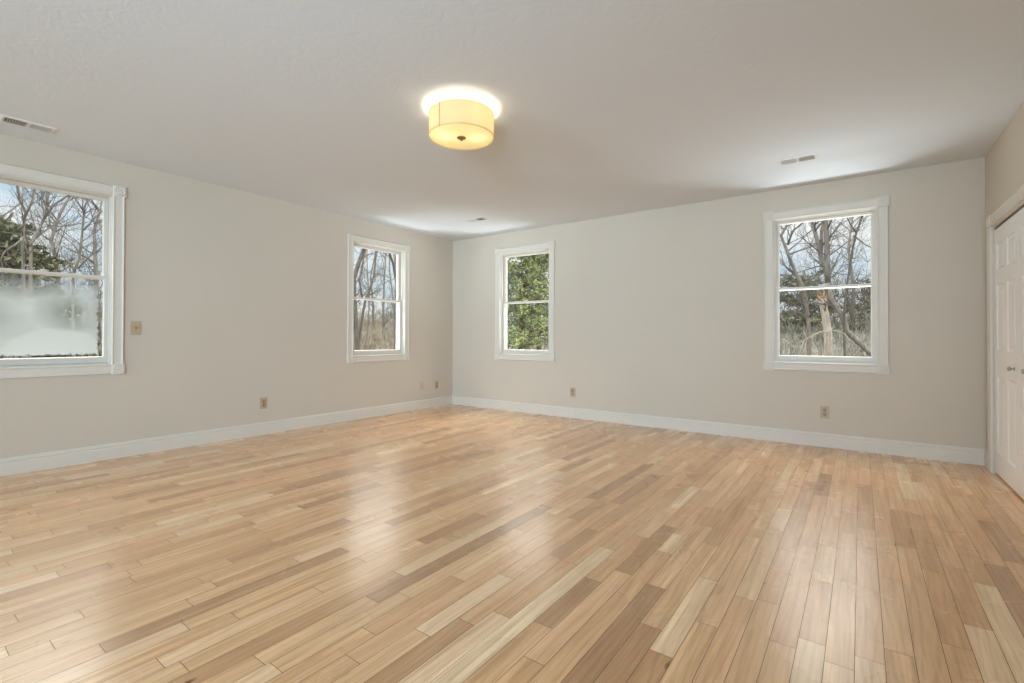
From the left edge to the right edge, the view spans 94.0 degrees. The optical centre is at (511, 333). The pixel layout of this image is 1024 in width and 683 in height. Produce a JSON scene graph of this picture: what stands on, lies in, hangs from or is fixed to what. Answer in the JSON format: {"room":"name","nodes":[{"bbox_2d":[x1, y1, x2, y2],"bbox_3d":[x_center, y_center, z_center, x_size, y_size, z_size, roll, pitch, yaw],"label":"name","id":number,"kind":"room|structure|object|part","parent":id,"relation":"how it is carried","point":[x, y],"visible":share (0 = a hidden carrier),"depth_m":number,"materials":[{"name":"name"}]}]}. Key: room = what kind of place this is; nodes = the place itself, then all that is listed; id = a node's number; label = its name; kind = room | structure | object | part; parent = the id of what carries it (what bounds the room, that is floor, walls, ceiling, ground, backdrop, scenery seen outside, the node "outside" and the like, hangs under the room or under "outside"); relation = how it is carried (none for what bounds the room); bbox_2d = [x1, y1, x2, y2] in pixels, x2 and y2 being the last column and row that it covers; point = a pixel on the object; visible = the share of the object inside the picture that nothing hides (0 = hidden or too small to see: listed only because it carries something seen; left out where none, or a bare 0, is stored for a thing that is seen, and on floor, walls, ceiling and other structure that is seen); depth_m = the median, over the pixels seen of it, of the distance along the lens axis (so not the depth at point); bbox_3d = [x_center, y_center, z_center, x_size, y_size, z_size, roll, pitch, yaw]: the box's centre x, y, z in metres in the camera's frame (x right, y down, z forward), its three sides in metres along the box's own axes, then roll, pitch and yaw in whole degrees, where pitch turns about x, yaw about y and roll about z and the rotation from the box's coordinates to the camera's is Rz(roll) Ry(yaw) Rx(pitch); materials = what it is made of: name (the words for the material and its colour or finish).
{"room":"empty bedroom","nodes":[
{"label":"empty bedroom","id":0,"kind":"room"},
{"bbox_2d":[0,134,452,458],"bbox_3d":[-4.346,-0.213,2.563,0.160,2.440,11.500,0,-1,36],"label":"wall","id":1,"kind":"structure","parent":0,"point":[239,298],"depth_m":4.57,"materials":[{"name":"beige paint"}]},
{"bbox_2d":[0,163,125,378],"bbox_3d":[-3.584,-0.443,3.636,0.246,1.548,0.972,0,-1,36],"label":"window","id":2,"kind":"structure","parent":1,"relation":"in","point":[32,322],"depth_m":3.71,"materials":[{"name":"beige paint"}]},
{"bbox_3d":[-3.552,-0.131,3.609,0.004,0.629,0.716,0,-1,36],"label":"glass pane","id":3,"kind":"part","parent":2,"relation":"part of","materials":[{"name":"white glass"}]},
{"bbox_3d":[-3.552,-0.118,3.609,0.031,0.706,0.788,0,-1,36],"label":"sash","id":4,"kind":"part","parent":2,"relation":"part of","materials":[{"name":"beige plastic"}]},
{"bbox_3d":[-3.578,-0.785,3.635,0.031,0.680,0.788,0,-1,36],"label":"sash","id":5,"kind":"part","parent":2,"relation":"part of","materials":[{"name":"beige plastic"}]},
{"bbox_3d":[-3.501,0.285,3.568,0.018,0.080,0.800,0,-1,36],"label":"casing","id":6,"kind":"part","parent":2,"relation":"part of","materials":[{"name":"beige paint"}]},
{"bbox_3d":[-3.497,-1.171,3.580,0.018,0.080,0.800,0,-1,36],"label":"head casing","id":7,"kind":"part","parent":2,"relation":"part of","materials":[{"name":"beige paint"}]},
{"bbox_3d":[-3.239,-0.439,3.929,0.018,1.376,0.080,0,-1,36],"label":"casing","id":8,"kind":"part","parent":2,"relation":"part of","materials":[{"name":"beige paint"}]},
{"bbox_2d":[131,321,140,334],"bbox_3d":[-3.167,-0.046,4.024,0.020,0.114,0.070,0,-1,36],"label":"light switch","id":9,"kind":"object","parent":1,"relation":"attached to","point":[135,325],"visible":1,"depth_m":4.02,"materials":[{"name":"beige plastic"}]},
{"bbox_2d":[0,396,451,476],"bbox_3d":[-4.279,0.944,2.502,0.015,0.127,11.500,0,-1,36],"label":"baseboard","id":10,"kind":"structure","parent":1,"relation":"attached to","point":[75,456],"depth_m":4.32,"materials":[{"name":"beige paint"}]},
{"bbox_2d":[260,397,266,408],"bbox_3d":[-2.543,0.713,4.886,0.009,0.114,0.070,0,-1,36],"label":"wall outlet","id":11,"kind":"object","parent":1,"relation":"attached to","point":[263,401],"visible":1,"depth_m":4.88,"materials":[{"name":"beige plastic"}]},
{"bbox_2d":[347,233,409,362],"bbox_3d":[-1.758,-0.417,6.136,0.246,1.548,0.972,0,-1,36],"label":"window","id":12,"kind":"structure","parent":1,"relation":"in","point":[402,252],"depth_m":6.21,"materials":[{"name":"beige paint"}]},
{"bbox_3d":[-1.932,-0.421,5.718,0.018,1.376,0.080,0,-1,36],"label":"casing","id":13,"kind":"part","parent":12,"relation":"part of","materials":[{"name":"beige paint"}]},
{"bbox_3d":[-1.752,-0.759,6.135,0.031,0.680,0.788,0,-1,36],"label":"sash","id":14,"kind":"part","parent":12,"relation":"part of","materials":[{"name":"beige plastic"}]},
{"bbox_3d":[-1.726,-0.092,6.109,0.031,0.706,0.788,0,-1,36],"label":"sash","id":15,"kind":"part","parent":12,"relation":"part of","materials":[{"name":"beige plastic"}]},
{"bbox_3d":[-1.671,-1.145,6.080,0.018,0.080,0.800,0,-1,36],"label":"head casing","id":16,"kind":"part","parent":12,"relation":"part of","materials":[{"name":"beige paint"}]},
{"bbox_3d":[-1.675,0.311,6.068,0.018,0.080,0.800,0,-1,36],"label":"casing","id":17,"kind":"part","parent":12,"relation":"part of","materials":[{"name":"beige paint"}]},
{"bbox_3d":[-1.413,-0.413,6.429,0.018,1.376,0.080,0,-1,36],"label":"casing","id":18,"kind":"part","parent":12,"relation":"part of","materials":[{"name":"beige paint"}]},
{"bbox_2d":[420,381,423,389],"bbox_3d":[-1.250,0.727,6.651,0.015,0.114,0.070,0,-1,36],"label":"wall jack","id":19,"kind":"object","parent":1,"relation":"attached to","point":[421,383],"visible":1,"depth_m":6.64,"materials":[{"name":"beige plastic"}]},
{"bbox_2d":[0,404,1023,682],"bbox_3d":[-1.680,1.099,0.571,6.589,0.200,11.650,0,-1,36],"label":"floor","id":20,"kind":"structure","parent":0,"point":[452,543],"depth_m":2.17,"materials":[{"name":"brown wood"}]},
{"bbox_2d":[0,0,1023,240],"bbox_3d":[-1.650,-1.511,0.632,6.799,0.140,11.780,0,-1,36],"label":"ceiling","id":21,"kind":"structure","parent":0,"point":[600,108],"depth_m":2.80,"materials":[{"name":"white paint"}]},
{"bbox_2d":[0,114,56,133],"bbox_3d":[-3.291,-1.419,3.247,0.140,0.010,0.272,0,-1,36],"label":"ceiling vent","id":22,"kind":"object","parent":21,"relation":"in","point":[4,118],"visible":1,"depth_m":3.23,"materials":[{"name":"white metal"}]},
{"bbox_2d":[429,98,493,149],"bbox_3d":[-0.317,-1.314,3.003,0.408,0.206,0.408,0,-1,36],"label":"ceiling light","id":23,"kind":"object","parent":21,"relation":"attached to","point":[455,124],"visible":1,"depth_m":2.88,"materials":[{"name":"fabric"}]},
{"bbox_2d":[429,124,492,148],"bbox_3d":[-0.317,-1.237,3.003,0.398,0.006,0.398,0,-1,36],"label":"diffuser","id":24,"kind":"object","parent":23,"relation":"attached to","point":[450,136],"depth_m":2.98,"materials":[{"name":"white glass"}]},
{"bbox_3d":[-0.317,-1.375,3.004,0.408,0.005,0.408,0,-1,36],"label":"rim trim","id":25,"kind":"part","parent":23,"relation":"part of","materials":[{"name":"fabric"}]},
{"bbox_3d":[-0.317,-1.233,3.003,0.408,0.005,0.408,0,-1,36],"label":"rim trim","id":26,"kind":"part","parent":23,"relation":"part of","materials":[{"name":"fabric"}]},
{"bbox_2d":[466,217,487,221],"bbox_3d":[-0.431,-1.389,5.827,0.272,0.010,0.140,0,-1,36],"label":"ceiling vent","id":27,"kind":"object","parent":21,"relation":"in","point":[476,219],"visible":1,"depth_m":5.81,"materials":[{"name":"white metal"}]},
{"bbox_2d":[777,153,817,165],"bbox_3d":[2.296,-1.397,3.839,0.272,0.010,0.140,0,-1,36],"label":"ceiling vent","id":28,"kind":"object","parent":21,"relation":"in","point":[812,156],"visible":1,"depth_m":3.83,"materials":[{"name":"white metal"}]},
{"bbox_2d":[452,157,985,448],"bbox_3d":[1.474,-0.171,5.531,5.739,2.440,0.160,0,-1,36],"label":"wall","id":29,"kind":"structure","parent":0,"point":[659,312],"depth_m":4.89,"materials":[{"name":"beige paint"}]},
{"bbox_2d":[494,241,554,361],"bbox_3d":[0.215,-0.408,6.474,0.972,1.548,0.246,0,-1,36],"label":"window","id":30,"kind":"structure","parent":29,"relation":"in","point":[501,255],"depth_m":6.49,"materials":[{"name":"beige paint"}]},
{"bbox_3d":[-0.202,-0.408,6.648,0.080,1.376,0.018,0,-1,36],"label":"casing","id":31,"kind":"part","parent":30,"relation":"part of","materials":[{"name":"beige paint"}]},
{"bbox_3d":[0.151,0.319,6.382,0.800,0.080,0.018,0,-1,36],"label":"casing","id":32,"kind":"part","parent":30,"relation":"part of","materials":[{"name":"beige paint"}]},
{"bbox_3d":[0.155,-1.137,6.394,0.800,0.080,0.018,0,-1,36],"label":"head casing","id":33,"kind":"part","parent":30,"relation":"part of","materials":[{"name":"beige paint"}]},
{"bbox_3d":[0.190,-0.084,6.438,0.788,0.706,0.031,0,-1,36],"label":"sash","id":34,"kind":"part","parent":30,"relation":"part of","materials":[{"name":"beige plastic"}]},
{"bbox_3d":[0.213,-0.750,6.471,0.788,0.680,0.031,0,-1,36],"label":"sash","id":35,"kind":"part","parent":30,"relation":"part of","materials":[{"name":"beige plastic"}]},
{"bbox_3d":[0.508,-0.410,6.129,0.080,1.376,0.018,0,-1,36],"label":"casing","id":36,"kind":"part","parent":30,"relation":"part of","materials":[{"name":"beige paint"}]},
{"bbox_2d":[570,388,574,396],"bbox_3d":[0.754,0.732,5.943,0.070,0.114,0.009,0,-1,36],"label":"wall outlet","id":37,"kind":"object","parent":29,"relation":"attached to","point":[572,390],"visible":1,"depth_m":5.94,"materials":[{"name":"beige plastic"}]},
{"bbox_2d":[452,396,985,465],"bbox_3d":[1.419,0.984,5.451,5.739,0.127,0.015,0,-1,36],"label":"baseboard","id":38,"kind":"structure","parent":29,"relation":"attached to","point":[975,456],"depth_m":4.71,"materials":[{"name":"beige paint"}]},
{"bbox_2d":[820,406,828,418],"bbox_3d":[2.877,0.723,4.393,0.070,0.114,0.009,0,-1,36],"label":"wall outlet","id":39,"kind":"object","parent":29,"relation":"attached to","point":[824,410],"visible":1,"depth_m":4.39,"materials":[{"name":"beige plastic"}]},
{"bbox_2d":[763,195,889,374],"bbox_3d":[2.928,-0.417,4.493,0.972,1.548,0.246,0,-1,36],"label":"window","id":40,"kind":"structure","parent":29,"relation":"in","point":[878,363],"depth_m":4.37,"materials":[{"name":"beige paint"}]},
{"bbox_3d":[2.510,-0.416,4.667,0.080,1.376,0.018,0,-1,36],"label":"casing","id":41,"kind":"part","parent":40,"relation":"part of","materials":[{"name":"beige paint"}]},
{"bbox_3d":[2.868,-1.145,4.413,0.800,0.080,0.018,0,-1,36],"label":"head casing","id":42,"kind":"part","parent":40,"relation":"part of","materials":[{"name":"beige paint"}]},
{"bbox_3d":[2.864,0.310,4.401,0.800,0.080,0.018,0,-1,36],"label":"casing","id":43,"kind":"part","parent":40,"relation":"part of","materials":[{"name":"beige paint"}]},
{"bbox_3d":[2.925,-0.759,4.490,0.788,0.680,0.031,0,-1,36],"label":"sash","id":44,"kind":"part","parent":40,"relation":"part of","materials":[{"name":"beige plastic"}]},
{"bbox_3d":[2.903,-0.092,4.457,0.788,0.706,0.031,0,-1,36],"label":"sash","id":45,"kind":"part","parent":40,"relation":"part of","materials":[{"name":"beige plastic"}]},
{"bbox_3d":[3.221,-0.419,4.148,0.080,1.376,0.018,0,-1,36],"label":"casing","id":46,"kind":"part","parent":40,"relation":"part of","materials":[{"name":"beige paint"}]},
{"bbox_2d":[985,101,1023,449],"bbox_3d":[0.397,-0.227,-0.901,0.110,2.441,11.500,0,-1,36],"label":"wall","id":47,"kind":"structure","parent":0,"point":[1004,162],"depth_m":3.31,"materials":[{"name":"beige paint"}]},
{"bbox_2d":[984,450,987,468],"bbox_3d":[3.688,0.977,3.706,0.015,0.127,0.157,0,-1,36],"label":"baseboard","id":48,"kind":"structure","parent":47,"relation":"attached to","point":[986,451],"depth_m":3.72,"materials":[{"name":"beige paint"}]},
{"bbox_2d":[986,184,1023,472],"bbox_3d":[3.216,0.068,2.979,0.136,1.929,1.571,0,-1,36],"label":"door frame","id":49,"kind":"structure","parent":47,"relation":"attached to","point":[1014,201],"depth_m":3.57,"materials":[{"name":"beige paint"}]},
{"bbox_3d":[3.609,0.121,3.603,0.018,1.835,0.085,0,-1,36],"label":"casing","id":50,"kind":"part","parent":49,"relation":"part of","materials":[{"name":"beige paint"}]},
{"bbox_3d":[3.178,-0.845,3.017,0.018,0.085,1.387,0,-1,36],"label":"head casing","id":51,"kind":"part","parent":49,"relation":"part of","materials":[{"name":"beige paint"}]},
{"bbox_2d":[994,212,1019,495],"bbox_3d":[3.387,0.128,3.275,0.068,1.787,0.677,0,-1,36],"label":"door","id":52,"kind":"structure","parent":47,"relation":"in","point":[1006,250],"depth_m":3.25,"materials":[{"name":"white paint"}]},
{"bbox_2d":[1018,207,1023,499],"bbox_3d":[2.986,0.122,2.726,0.068,1.787,0.677,0,-1,36],"label":"door","id":53,"kind":"structure","parent":47,"relation":"in","point":[1021,212],"depth_m":2.95,"materials":[{"name":"white paint"}]},
{"label":"outside","id":54,"kind":"structure","parent":0,"visible":0},
{"bbox_2d":[5,330,870,358],"bbox_3d":[-2.302,1.445,39.132,100.000,3.468,110.000,0,-1,36],"label":"ground","id":55,"kind":"structure","parent":54,"point":[835,330],"depth_m":21.51,"materials":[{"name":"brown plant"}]},
{"bbox_2d":[0,213,61,358],"bbox_3d":[-13.921,-1.045,13.144,3.161,4.664,3.322,0,-1,36],"label":"pine tree","id":56,"kind":"object","parent":55,"relation":"on","point":[9,237],"visible":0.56,"depth_m":13.03,"materials":[{"name":"green plant"}]},
{"bbox_2d":[0,185,69,357],"bbox_3d":[-10.209,-1.567,9.657,2.530,6.990,2.096,0,0,-2],"label":"bare tree","id":57,"kind":"object","parent":55,"relation":"on","point":[19,197],"visible":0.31,"depth_m":9.86,"materials":[{"name":"grey plant"}]},
{"bbox_3d":[-10.125,-2.740,9.531,2.283,4.647,2.412,0,-1,36],"label":"crown","id":58,"kind":"part","parent":57,"relation":"part of","materials":[{"name":"grey plant"}]},
{"bbox_2d":[7,249,80,355],"bbox_3d":[-14.299,-0.728,14.205,2.349,3.796,2.196,0,-1,36],"label":"pine tree","id":59,"kind":"object","parent":55,"relation":"on","point":[57,260],"visible":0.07,"depth_m":14.42,"materials":[{"name":"green plant"}]},
{"bbox_2d":[0,185,102,357],"bbox_3d":[-21.338,-3.491,21.020,13.846,9.048,20.302,0,-1,-34],"label":"saplings","id":60,"kind":"object","parent":55,"relation":"on","point":[90,281],"visible":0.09,"depth_m":20.75,"materials":[{"name":"grey plant"}]},
{"bbox_2d":[1,288,102,357],"bbox_3d":[-18.392,-0.525,20.556,17.536,3.609,9.245,0,-1,42],"label":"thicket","id":61,"kind":"object","parent":55,"relation":"on","point":[100,288],"visible":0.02,"depth_m":17.57,"materials":[{"name":"grey plant"}]},
{"bbox_2d":[8,185,99,357],"bbox_3d":[-10.956,-2.039,11.893,2.975,7.418,2.249,0,0,-15],"label":"bare tree","id":62,"kind":"object","parent":55,"relation":"on","point":[37,233],"visible":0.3,"depth_m":11.47,"materials":[{"name":"grey plant"}]},
{"bbox_3d":[-10.951,-3.808,11.907,2.975,3.879,2.249,0,0,-15],"label":"crown","id":63,"kind":"part","parent":62,"relation":"part of","materials":[{"name":"grey plant"}]},
{"bbox_2d":[5,189,102,285],"bbox_3d":[-14.792,-3.210,15.630,2.977,8.270,3.046,0,-1,-26],"label":"bare tree","id":64,"kind":"object","parent":55,"relation":"on","point":[57,219],"visible":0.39,"depth_m":15.45,"materials":[{"name":"grey plant"}]},
{"bbox_2d":[8,187,101,356],"bbox_3d":[-10.117,-1.651,11.472,2.412,6.916,2.480,0,-1,-24],"label":"bare tree","id":65,"kind":"object","parent":55,"relation":"on","point":[82,208],"visible":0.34,"depth_m":11.37,"materials":[{"name":"grey plant"}]},
{"bbox_3d":[-10.113,-3.336,11.486,2.412,3.547,2.480,0,-1,-24],"label":"crown","id":66,"kind":"part","parent":65,"relation":"part of","materials":[{"name":"grey plant"}]},
{"bbox_2d":[19,303,101,357],"bbox_3d":[-12.122,0.177,12.876,2.036,2.550,1.792,0,-1,-26],"label":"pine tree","id":67,"kind":"object","parent":55,"relation":"on","point":[66,310],"visible":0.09,"depth_m":12.88,"materials":[{"name":"green plant"}]},
{"bbox_2d":[33,197,102,355],"bbox_3d":[-14.155,-3.012,16.379,3.142,7.973,3.182,0,0,-9],"label":"bare tree","id":68,"kind":"object","parent":55,"relation":"on","point":[96,282],"visible":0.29,"depth_m":16.23,"materials":[{"name":"grey plant"}]},
{"bbox_3d":[-14.152,-4.205,16.389,3.142,5.587,3.182,0,0,-9],"label":"crown","id":69,"kind":"part","parent":68,"relation":"part of","materials":[{"name":"grey plant"}]},
{"bbox_2d":[354,248,383,341],"bbox_3d":[-5.329,-1.456,18.187,2.012,6.660,2.397,0,-1,36],"label":"bare tree","id":70,"kind":"object","parent":55,"relation":"on","point":[376,252],"visible":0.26,"depth_m":17.79,"materials":[{"name":"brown plant"}]},
{"bbox_3d":[-5.323,-3.017,18.205,1.994,3.538,2.377,0,-1,36],"label":"crown","id":71,"kind":"part","parent":70,"relation":"part of","materials":[{"name":"grey plant"}]},
{"bbox_2d":[356,253,387,335],"bbox_3d":[-9.286,-4.710,32.335,3.904,10.142,3.400,0,0,-4],"label":"bare tree","id":72,"kind":"object","parent":55,"relation":"on","point":[377,292],"visible":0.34,"depth_m":32.68,"materials":[{"name":"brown plant"}]},
{"bbox_2d":[353,248,391,349],"bbox_3d":[-5.116,-1.223,15.421,2.320,6.681,2.144,1,-1,-37],"label":"bare tree","id":73,"kind":"object","parent":55,"relation":"on","point":[360,258],"visible":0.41,"depth_m":15.14,"materials":[{"name":"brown plant"}]},
{"bbox_2d":[353,308,393,349],"bbox_3d":[-11.582,-0.219,37.456,16.253,4.233,42.264,0,0,-8],"label":"thicket","id":74,"kind":"object","parent":55,"relation":"on","point":[388,336],"visible":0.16,"depth_m":26.69,"materials":[{"name":"beige plant"}]},
{"bbox_2d":[358,248,389,349],"bbox_3d":[-6.650,-2.345,22.419,2.228,7.911,2.491,0,-1,-25],"label":"bare tree","id":75,"kind":"object","parent":55,"relation":"on","point":[367,251],"visible":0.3,"depth_m":22.01,"materials":[{"name":"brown plant"}]},
{"bbox_2d":[355,256,394,340],"bbox_3d":[-11.790,-3.781,36.604,13.717,9.264,28.914,0,0,2],"label":"saplings","id":76,"kind":"object","parent":55,"relation":"on","point":[390,295],"visible":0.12,"depth_m":35.61,"materials":[{"name":"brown plant"}]},
{"bbox_2d":[369,253,393,328],"bbox_3d":[-6.145,-2.123,22.611,2.016,7.556,1.300,0,0,-2],"label":"bare tree","id":77,"kind":"object","parent":55,"relation":"on","point":[390,282],"visible":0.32,"depth_m":22.65,"materials":[{"name":"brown plant"}]},
{"bbox_2d":[376,251,394,344],"bbox_3d":[-7.537,-3.875,28.163,3.669,9.558,3.228,0,0,-16],"label":"bare tree","id":78,"kind":"object","parent":55,"relation":"on","point":[384,265],"visible":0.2,"depth_m":28.38,"materials":[{"name":"grey plant"}]},
{"bbox_2d":[381,253,395,348],"bbox_3d":[-4.559,-1.437,17.227,1.644,6.829,2.577,0,-1,30],"label":"bare tree","id":79,"kind":"object","parent":55,"relation":"on","point":[390,255],"visible":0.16,"depth_m":17.79,"materials":[{"name":"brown plant"}]},
{"bbox_2d":[392,254,395,348],"bbox_3d":[-5.063,-2.120,20.598,1.661,7.976,1.502,0,0,-2],"label":"bare tree","id":80,"kind":"object","parent":55,"relation":"on","point":[394,255],"visible":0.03,"depth_m":20.20,"materials":[{"name":"grey plant"}]},
{"bbox_2d":[507,266,530,348],"bbox_3d":[-0.320,-1.093,24.026,3.144,5.179,2.767,0,0,3],"label":"pine tree","id":81,"kind":"object","parent":55,"relation":"on","point":[509,277],"visible":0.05,"depth_m":23.91,"materials":[{"name":"green plant"}]},
{"bbox_2d":[507,253,548,349],"bbox_3d":[0.302,-0.565,15.110,2.729,5.655,2.909,0,-1,-29],"label":"pine tree","id":82,"kind":"object","parent":55,"relation":"on","point":[518,340],"visible":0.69,"depth_m":14.73,"materials":[{"name":"green plant"}]},
{"bbox_2d":[507,253,548,349],"bbox_3d":[1.198,-1.137,21.733,2.984,5.407,3.263,0,-1,-31],"label":"pine tree","id":83,"kind":"object","parent":55,"relation":"on","point":[545,308],"visible":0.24,"depth_m":21.55,"materials":[{"name":"green plant"}]},
{"bbox_2d":[509,323,547,349],"bbox_3d":[0.496,0.170,32.896,24.766,3.791,28.024,0,-1,31],"label":"thicket","id":84,"kind":"object","parent":55,"relation":"on","point":[545,347],"visible":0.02,"depth_m":25.26,"materials":[{"name":"beige plant"}]},
{"bbox_2d":[800,278,832,355],"bbox_3d":[8.246,0.082,12.911,0.906,3.404,1.394,0,-1,36],"label":"snag","id":85,"kind":"object","parent":55,"relation":"on","point":[828,343],"visible":0.59,"depth_m":12.69,"materials":[{"name":"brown plant"}]},
{"bbox_3d":[8.249,-1.071,12.920,0.906,1.099,1.394,0,-1,36],"label":"crown","id":86,"kind":"part","parent":85,"relation":"part of","materials":[{"name":"grey plant"}]},
{"bbox_2d":[779,264,865,343],"bbox_3d":[14.091,-1.434,22.887,4.033,3.864,4.649,0,0,9],"label":"pine tree","id":87,"kind":"object","parent":55,"relation":"on","point":[791,279],"visible":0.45,"depth_m":23.15,"materials":[{"name":"green plant"}]},
{"bbox_2d":[804,218,843,312],"bbox_3d":[17.949,-4.853,26.935,3.699,9.415,2.664,0,-1,-22],"label":"bare tree","id":88,"kind":"object","parent":55,"relation":"on","point":[843,218],"visible":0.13,"depth_m":27.04,"materials":[{"name":"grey plant"}]},
{"bbox_2d":[780,216,870,356],"bbox_3d":[8.097,-1.743,12.065,2.680,7.281,3.190,0,0,-8],"label":"bare tree","id":89,"kind":"object","parent":55,"relation":"on","point":[824,261],"visible":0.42,"depth_m":12.24,"materials":[{"name":"grey plant"}]},
{"bbox_2d":[780,308,870,356],"bbox_3d":[20.986,-0.089,24.030,23.844,3.419,28.667,0,-1,36],"label":"thicket","id":90,"kind":"object","parent":55,"relation":"on","point":[836,338],"visible":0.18,"depth_m":19.63,"materials":[{"name":"beige plant"}]},
{"bbox_2d":[780,215,870,355],"bbox_3d":[9.133,-2.328,14.673,4.574,7.891,3.086,0,-1,34],"label":"bare tree","id":91,"kind":"object","parent":55,"relation":"on","point":[807,314],"visible":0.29,"depth_m":14.79,"materials":[{"name":"grey plant"}]},
{"bbox_2d":[780,219,870,340],"bbox_3d":[16.989,-2.756,25.633,12.662,7.380,21.462,0,-1,39],"label":"saplings","id":92,"kind":"object","parent":55,"relation":"on","point":[865,254],"visible":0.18,"depth_m":22.27,"materials":[{"name":"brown plant"}]},
{"bbox_2d":[799,309,869,354],"bbox_3d":[7.726,0.644,11.566,1.532,2.632,0.900,0,-1,36],"label":"sapling","id":93,"kind":"object","parent":55,"relation":"on","point":[829,309],"visible":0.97,"depth_m":11.55,"materials":[{"name":"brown plant"}]},
{"bbox_3d":[8.022,-0.166,11.254,1.080,1.017,0.648,0,0,7],"label":"crown","id":94,"kind":"part","parent":93,"relation":"part of","materials":[{"name":"grey plant"}]},
{"bbox_2d":[809,215,870,337],"bbox_3d":[15.113,-4.331,21.505,3.407,9.405,3.200,0,0,15],"label":"bare tree","id":95,"kind":"object","parent":55,"relation":"on","point":[851,312],"visible":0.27,"depth_m":21.28,"materials":[{"name":"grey plant"}]},
{"bbox_2d":[834,278,870,324],"bbox_3d":[18.204,-1.492,24.043,3.682,3.020,3.677,0,-1,36],"label":"pine tree","id":96,"kind":"object","parent":55,"relation":"on","point":[858,307],"visible":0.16,"depth_m":24.03,"materials":[{"name":"green plant"}]},
{"bbox_2d":[838,216,870,355],"bbox_3d":[8.383,-1.368,11.511,1.605,6.552,1.786,0,0,1],"label":"bare sapling","id":97,"kind":"object","parent":55,"relation":"on","point":[857,229],"visible":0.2,"depth_m":11.73,"materials":[{"name":"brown plant"}]},
{"bbox_3d":[8.387,-2.731,11.522,1.605,3.827,1.786,0,0,1],"label":"crown","id":98,"kind":"part","parent":97,"relation":"part of","materials":[{"name":"grey plant"}]}
]}

